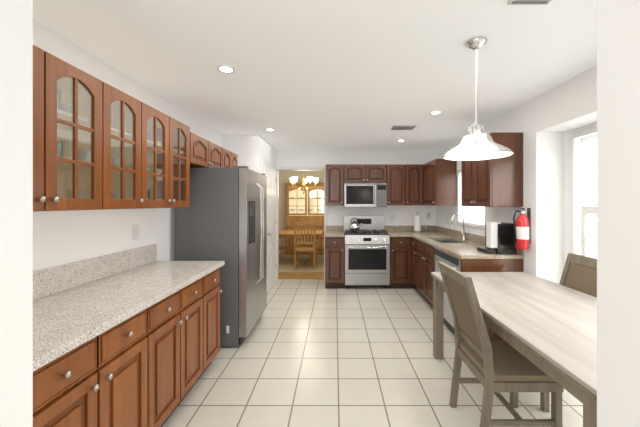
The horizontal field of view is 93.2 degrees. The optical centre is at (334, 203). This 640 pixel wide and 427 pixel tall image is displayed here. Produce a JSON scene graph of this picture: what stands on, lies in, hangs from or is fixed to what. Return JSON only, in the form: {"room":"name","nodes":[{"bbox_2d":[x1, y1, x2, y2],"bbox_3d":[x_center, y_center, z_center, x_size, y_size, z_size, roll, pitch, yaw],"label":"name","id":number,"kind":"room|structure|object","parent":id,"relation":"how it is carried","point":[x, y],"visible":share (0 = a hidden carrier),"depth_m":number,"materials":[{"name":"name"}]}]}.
{"room":"kitchen","nodes":[
{"label":"kitchen","id":0,"kind":"room"},
{"bbox_2d":[0,0,32,426],"bbox_3d":[-1.340,0.216,-0.350,0.880,2.440,2.500,0,0,0],"label":"wall","id":1,"kind":"structure","parent":0,"point":[16,213],"depth_m":0.85,"materials":[{"name":"white paint"}]},
{"bbox_2d":[33,19,221,270],"bbox_3d":[-1.710,0.216,3.355,0.140,2.440,4.950,0,0,0],"label":"wall","id":2,"kind":"structure","parent":0,"point":[64,237],"depth_m":2.10,"materials":[{"name":"white paint"}]},
{"bbox_2d":[33,45,116,210],"bbox_3d":[-1.474,-0.329,1.337,0.326,0.730,0.864,0,0,0],"label":"upper cabinet","id":3,"kind":"object","parent":2,"relation":"attached to","point":[98,144],"depth_m":1.59,"materials":[{"name":"brown wood"}]},
{"bbox_2d":[117,89,148,208],"bbox_3d":[-1.474,-0.329,1.880,0.326,0.730,0.462,0,0,0],"label":"upper cabinet","id":4,"kind":"object","parent":2,"relation":"attached to","point":[132,114],"depth_m":2.02,"materials":[{"name":"brown wood"}]},
{"bbox_2d":[132,224,138,239],"bbox_3d":[-1.635,0.236,2.480,0.010,0.120,0.080,0,0,0],"label":"electrical outlet plate","id":5,"kind":"object","parent":2,"relation":"attached to","point":[135,231],"depth_m":2.48,"materials":[{"name":"white plastic"}]},
{"bbox_2d":[149,106,189,207],"bbox_3d":[-1.474,-0.329,2.363,0.326,0.730,0.744,0,0,0],"label":"upper cabinet","id":6,"kind":"object","parent":2,"relation":"attached to","point":[169,138],"depth_m":2.48,"materials":[{"name":"brown wood"}]},
{"bbox_2d":[190,132,237,167],"bbox_3d":[-1.459,-0.511,3.411,0.356,0.285,1.338,0,0,0],"label":"upper cabinet","id":7,"kind":"object","parent":2,"relation":"attached to","point":[204,153],"visible":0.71,"depth_m":3.14,"materials":[{"name":"brown wood"}]},
{"bbox_2d":[222,134,275,173],"bbox_3d":[-1.383,0.216,5.060,0.555,2.440,1.340,0,0,0],"label":"wall","id":8,"kind":"structure","parent":0,"point":[251,151],"depth_m":4.39,"materials":[{"name":"white paint"}]},
{"bbox_2d":[262,159,274,173],"bbox_3d":[-1.096,0.383,5.045,0.018,2.106,0.942,0,0,0],"label":"trim","id":9,"kind":"structure","parent":8,"relation":"attached to","point":[267,163],"depth_m":4.70,"materials":[{"name":"white"}]},
{"bbox_2d":[264,164,275,292],"bbox_3d":[-1.052,0.413,5.048,0.103,2.030,0.816,0,0,0],"label":"interior door","id":10,"kind":"structure","parent":8,"relation":"in","point":[270,173],"depth_m":5.08,"materials":[{"name":"white wood"}]},
{"bbox_2d":[279,171,323,252],"bbox_3d":[-0.500,0.216,8.860,5.100,2.440,0.120,0,0,0],"label":"wall","id":11,"kind":"structure","parent":0,"point":[285,176],"depth_m":8.80,"materials":[{"name":"beige paint"}]},
{"bbox_2d":[33,0,596,149],"bbox_3d":[-0.325,-1.044,3.625,5.450,0.080,10.650,0,0,0],"label":"ceiling","id":12,"kind":"structure","parent":0,"point":[337,74],"depth_m":2.10,"materials":[{"name":"white paint"}]},
{"bbox_2d":[217,65,234,72],"bbox_3d":[-0.810,-0.999,2.250,0.123,0.009,0.123,0,0,-6],"label":"recessed light","id":13,"kind":"object","parent":12,"relation":"in","point":[226,69],"depth_m":2.24,"materials":[{"name":"white glass"}]},
{"bbox_2d":[290,176,318,193],"bbox_3d":[-0.759,-0.614,7.377,0.717,0.780,0.695,0,0,0],"label":"chandelier","id":14,"kind":"object","parent":12,"relation":"hanging from","point":[304,179],"visible":0.83,"depth_m":7.33,"materials":[{"name":"white glass"}]},
{"bbox_2d":[390,125,416,129],"bbox_3d":[0.900,-0.996,3.990,0.300,0.015,0.200,0,0,0],"label":"ceiling vent","id":15,"kind":"object","parent":12,"relation":"in","point":[395,127],"depth_m":3.94,"materials":[{"name":"grey metal"}]},
{"bbox_2d":[430,111,441,114],"bbox_3d":[1.110,-0.999,3.330,0.123,0.009,0.123,0,0,-6],"label":"recessed light","id":16,"kind":"object","parent":12,"relation":"in","point":[432,112],"depth_m":3.33,"materials":[{"name":"white glass"}]},
{"bbox_2d":[442,37,513,160],"bbox_3d":[0.880,-0.647,1.880,0.402,0.712,0.402,0,0,0],"label":"pendant lamp","id":17,"kind":"object","parent":12,"relation":"hanging from","point":[476,143],"visible":1,"depth_m":1.85,"materials":[{"name":"white glass"}]},
{"bbox_2d":[507,0,551,4],"bbox_3d":[0.960,-0.996,1.440,0.200,0.015,0.140,0,0,0],"label":"ceiling vent","id":18,"kind":"object","parent":12,"relation":"in","point":[509,2],"depth_m":1.49,"materials":[{"name":"grey metal"}]},
{"bbox_2d":[276,150,435,278],"bbox_3d":[0.130,0.216,5.770,3.820,2.440,0.120,0,0,0],"label":"wall","id":19,"kind":"structure","parent":0,"point":[403,215],"depth_m":5.71,"materials":[{"name":"white paint"}]},
{"bbox_2d":[277,166,327,278],"bbox_3d":[-0.613,0.363,5.763,0.975,2.145,0.137,0,0,0],"label":"door frame","id":20,"kind":"structure","parent":19,"relation":"attached to","point":[301,168],"depth_m":5.71,"materials":[{"name":"white wood"}]},
{"bbox_2d":[326,164,422,204],"bbox_3d":[0.866,-0.329,5.523,2.062,0.730,0.368,0,0,0],"label":"upper cabinet","id":21,"kind":"object","parent":19,"relation":"attached to","point":[404,182],"visible":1,"depth_m":5.37,"materials":[{"name":"brown wood"}]},
{"bbox_2d":[344,183,386,206],"bbox_3d":[0.540,-0.147,5.490,0.748,0.423,0.435,0,0,0],"label":"microwave","id":22,"kind":"object","parent":21,"relation":"attached to","point":[365,194],"visible":1,"depth_m":5.31,"materials":[{"name":"silver metal"}]},
{"bbox_2d":[162,253,582,426],"bbox_3d":[-0.325,1.466,3.625,5.450,0.060,10.650,0,0,0],"label":"floor","id":23,"kind":"structure","parent":0,"point":[311,353],"depth_m":2.55,"materials":[{"name":"tile"}]},
{"bbox_2d":[33,303,156,426],"bbox_3d":[-1.334,0.999,1.316,0.606,0.876,0.823,0,0,0],"label":"base cabinet","id":24,"kind":"object","parent":23,"relation":"on","point":[147,367],"depth_m":1.36,"materials":[{"name":"brown wood"}]},
{"bbox_2d":[33,244,224,370],"bbox_3d":[-1.319,0.464,1.823,0.637,0.191,1.835,0,0,0],"label":"countertop","id":25,"kind":"structure","parent":24,"relation":"on","point":[77,303],"depth_m":1.72,"materials":[{"name":"stone"}]},
{"bbox_2d":[157,274,208,426],"bbox_3d":[-1.334,0.999,2.020,0.606,0.876,0.815,0,0,0],"label":"base cabinet","id":26,"kind":"object","parent":23,"relation":"on","point":[182,316],"depth_m":2.03,"materials":[{"name":"brown wood"}]},
{"bbox_2d":[209,268,220,364],"bbox_3d":[-1.334,0.999,2.516,0.606,0.876,0.409,0,0,0],"label":"base cabinet","id":27,"kind":"object","parent":23,"relation":"on","point":[214,277],"depth_m":2.59,"materials":[{"name":"brown wood"}]},
{"bbox_2d":[174,166,266,346],"bbox_3d":[-1.197,0.532,3.429,0.786,1.808,0.882,0,0,0],"label":"refrigerator","id":28,"kind":"object","parent":23,"relation":"on","point":[223,217],"visible":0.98,"depth_m":2.99,"materials":[{"name":"grey metal"}]},
{"bbox_2d":[279,255,323,272],"bbox_3d":[-1.000,1.430,7.275,2.600,0.012,2.050,0,0,0],"label":"dining rug","id":29,"kind":"object","parent":23,"relation":"on","point":[286,263],"visible":0.29,"depth_m":6.92,"materials":[{"name":"beige carpet"}]},
{"bbox_2d":[279,230,322,264],"bbox_3d":[-1.125,1.057,7.350,1.650,0.732,1.000,0,0,0],"label":"dining table","id":30,"kind":"object","parent":29,"relation":"on","point":[286,234],"visible":0.42,"depth_m":7.16,"materials":[{"name":"brown wood"}]},
{"bbox_2d":[294,222,316,268],"bbox_3d":[-0.650,0.915,6.725,0.460,1.018,0.450,0,0,0],"label":"dining chair","id":31,"kind":"object","parent":29,"relation":"on","point":[305,248],"visible":1,"depth_m":6.51,"materials":[{"name":"brown wood"}]},
{"bbox_2d":[284,183,323,254],"bbox_3d":[-0.770,0.436,8.543,1.280,2.000,0.507,0,0,0],"label":"china hutch","id":32,"kind":"object","parent":23,"relation":"on","point":[307,205],"visible":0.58,"depth_m":8.45,"materials":[{"name":"brown wood"}]},
{"bbox_2d":[325,237,343,287],"bbox_3d":[-0.004,0.999,5.369,0.322,0.875,0.678,0,0,0],"label":"base cabinet","id":33,"kind":"object","parent":23,"relation":"on","point":[334,246],"depth_m":5.03,"materials":[{"name":"brown wood"}]},
{"bbox_2d":[324,226,343,236],"bbox_3d":[-0.009,0.490,5.361,0.332,0.138,0.692,0,0,0],"label":"countertop","id":34,"kind":"structure","parent":33,"relation":"on","point":[331,231],"depth_m":5.59,"materials":[{"name":"beige stone"}]},
{"bbox_2d":[344,216,389,288],"bbox_3d":[0.540,0.836,5.337,0.754,1.200,0.723,0,0,0],"label":"range","id":35,"kind":"object","parent":23,"relation":"on","point":[367,253],"visible":0.94,"depth_m":5.04,"materials":[{"name":"silver metal"}]},
{"bbox_2d":[349,218,362,229],"bbox_3d":[0.379,0.372,5.460,0.241,0.217,0.190,0,0,0],"label":"kettle","id":36,"kind":"object","parent":35,"relation":"on","point":[354,225],"visible":1,"depth_m":5.40,"materials":[{"name":"silver metal"}]},
{"bbox_2d":[389,237,408,287],"bbox_3d":[1.109,0.999,5.335,0.371,0.875,0.746,0,0,0],"label":"base cabinet","id":37,"kind":"object","parent":23,"relation":"on","point":[399,246],"depth_m":5.03,"materials":[{"name":"brown wood"}]},
{"bbox_2d":[384,226,408,236],"bbox_3d":[1.079,0.490,5.360,0.312,0.138,0.695,0,0,0],"label":"countertop","id":38,"kind":"structure","parent":37,"relation":"on","point":[394,231],"depth_m":5.59,"materials":[{"name":"beige stone"}]},
{"bbox_2d":[425,253,432,304],"bbox_3d":[1.590,1.106,4.300,0.440,0.660,0.721,0,0,0],"label":"base cabinet","id":39,"kind":"object","parent":23,"relation":"on","point":[428,256],"depth_m":4.12,"materials":[{"name":"brown wood"}]},
{"bbox_2d":[409,237,459,296],"bbox_3d":[1.558,0.999,4.855,0.678,0.875,0.389,0,0,0],"label":"base cabinet","id":40,"kind":"object","parent":23,"relation":"on","point":[412,262],"depth_m":4.63,"materials":[{"name":"brown wood"}]},
{"bbox_2d":[433,247,522,340],"bbox_3d":[1.585,0.999,3.490,0.623,0.875,0.900,0,0,0],"label":"base cabinet","id":41,"kind":"object","parent":23,"relation":"on","point":[467,265],"depth_m":3.04,"materials":[{"name":"brown wood"}]},
{"bbox_2d":[433,248,460,334],"bbox_3d":[1.256,0.992,3.460,0.070,0.848,0.750,0,0,0],"label":"dishwasher","id":42,"kind":"object","parent":41,"relation":"in","point":[454,262],"visible":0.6,"depth_m":3.41,"materials":[{"name":"grey metal"}]},
{"bbox_2d":[405,226,523,258],"bbox_3d":[1.566,0.490,4.369,0.662,0.138,2.676,0,0,0],"label":"countertop","id":43,"kind":"structure","parent":41,"relation":"on","point":[467,247],"depth_m":3.92,"materials":[{"name":"beige stone"}]},
{"bbox_2d":[413,212,421,231],"bbox_3d":[1.500,0.340,5.500,0.150,0.360,0.150,0,0,0],"label":"paper towel","id":44,"kind":"object","parent":43,"relation":"on","point":[417,222],"visible":1,"depth_m":5.45,"materials":[{"name":"white paper"}]},
{"bbox_2d":[451,214,465,239],"bbox_3d":[1.755,0.332,4.330,0.211,0.375,0.112,0,0,0],"label":"faucet","id":45,"kind":"object","parent":43,"relation":"on","point":[463,232],"visible":1,"depth_m":4.29,"materials":[{"name":"silver metal"}]},
{"bbox_2d":[477,222,516,253],"bbox_3d":[1.718,0.357,3.228,0.295,0.325,0.264,0,0,0],"label":"coffee machine","id":46,"kind":"object","parent":43,"relation":"on","point":[499,237],"visible":0.92,"depth_m":3.10,"materials":[{"name":"black plastic"}]},
{"bbox_2d":[438,262,563,426],"bbox_3d":[1.010,0.926,1.930,0.559,1.020,0.460,0,0,0],"label":"chair","id":47,"kind":"object","parent":23,"relation":"on","point":[496,368],"visible":0.98,"depth_m":1.79,"materials":[{"name":"brown wood"}]},
{"bbox_2d":[431,272,596,426],"bbox_3d":[1.360,1.044,1.955,0.900,0.785,1.830,0,0,0],"label":"kitchen table","id":48,"kind":"object","parent":23,"relation":"on","point":[548,328],"visible":0.67,"depth_m":1.71,"materials":[{"name":"brown wood"}]},
{"bbox_2d":[540,253,596,411],"bbox_3d":[1.709,0.926,2.300,0.559,1.020,0.460,0,0,0],"label":"chair","id":49,"kind":"object","parent":23,"relation":"on","point":[579,273],"visible":0.12,"depth_m":2.34,"materials":[{"name":"brown wood"}]},
{"bbox_2d":[436,65,596,283],"bbox_3d":[2.100,0.216,3.365,0.400,2.440,4.930,0,0,0],"label":"wall","id":50,"kind":"structure","parent":0,"point":[547,122],"depth_m":2.85,"materials":[{"name":"white paint"}]},
{"bbox_2d":[423,159,456,205],"bbox_3d":[1.716,-0.329,5.047,0.362,0.730,0.680,0,0,0],"label":"upper cabinet","id":51,"kind":"object","parent":50,"relation":"attached to","point":[439,182],"visible":1,"depth_m":4.71,"materials":[{"name":"brown wood"}]},
{"bbox_2d":[455,169,485,228],"bbox_3d":[1.960,-0.094,4.250,0.159,0.840,0.940,0,0,0],"label":"window","id":52,"kind":"structure","parent":50,"relation":"in","point":[468,223],"depth_m":4.67,"materials":[{"name":"white"}]},
{"bbox_2d":[460,172,484,223],"bbox_3d":[1.950,-0.108,4.250,0.030,0.740,0.820,0,0,0],"label":"window blinds","id":53,"kind":"object","parent":52,"relation":"attached to","point":[469,220],"visible":0.38,"depth_m":4.24,"materials":[{"name":"white plastic"}]},
{"bbox_2d":[461,133,522,206],"bbox_3d":[1.716,-0.339,3.395,0.362,0.750,0.700,0,0,0],"label":"upper cabinet","id":54,"kind":"object","parent":50,"relation":"attached to","point":[497,182],"visible":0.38,"depth_m":3.04,"materials":[{"name":"brown wood"}]},
{"bbox_2d":[513,206,530,249],"bbox_3d":[1.820,0.236,2.950,0.154,0.420,0.118,0,0,0],"label":"fire extinguisher","id":55,"kind":"object","parent":50,"relation":"attached to","point":[522,228],"visible":1,"depth_m":2.92,"materials":[{"name":"red metal"}]},
{"bbox_2d":[569,125,596,254],"bbox_3d":[2.224,0.366,1.960,0.151,2.020,1.640,0,0,0],"label":"window","id":56,"kind":"structure","parent":50,"relation":"in","point":[582,132],"depth_m":2.72,"materials":[{"name":"white"}]},
{"bbox_2d":[581,140,596,257],"bbox_3d":[2.186,0.367,1.960,0.040,1.792,1.414,0,0,0],"label":"window blinds","id":57,"kind":"object","parent":56,"relation":"attached to","point":[587,212],"visible":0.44,"depth_m":2.60,"materials":[{"name":"white plastic"}]},
{"bbox_2d":[597,0,639,426],"bbox_3d":[1.590,0.216,-0.350,1.620,2.440,2.500,0,0,0],"label":"wall","id":58,"kind":"structure","parent":0,"point":[618,213],"depth_m":0.83,"materials":[{"name":"white paint"}]},
{"label":"outside","id":59,"kind":"structure","parent":0,"visible":0},
{"bbox_2d":[467,206,484,222],"bbox_3d":[2.062,-0.104,4.250,0.005,1.420,1.300,0,0,0],"label":"outside","id":60,"kind":"object","parent":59,"point":[476,214],"depth_m":4.40,"materials":[{"name":"white"}]},
{"bbox_2d":[595,144,596,254],"bbox_3d":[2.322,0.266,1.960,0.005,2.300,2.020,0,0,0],"label":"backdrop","id":61,"kind":"structure","parent":59,"point":[596,193],"depth_m":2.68,"materials":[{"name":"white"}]}
]}

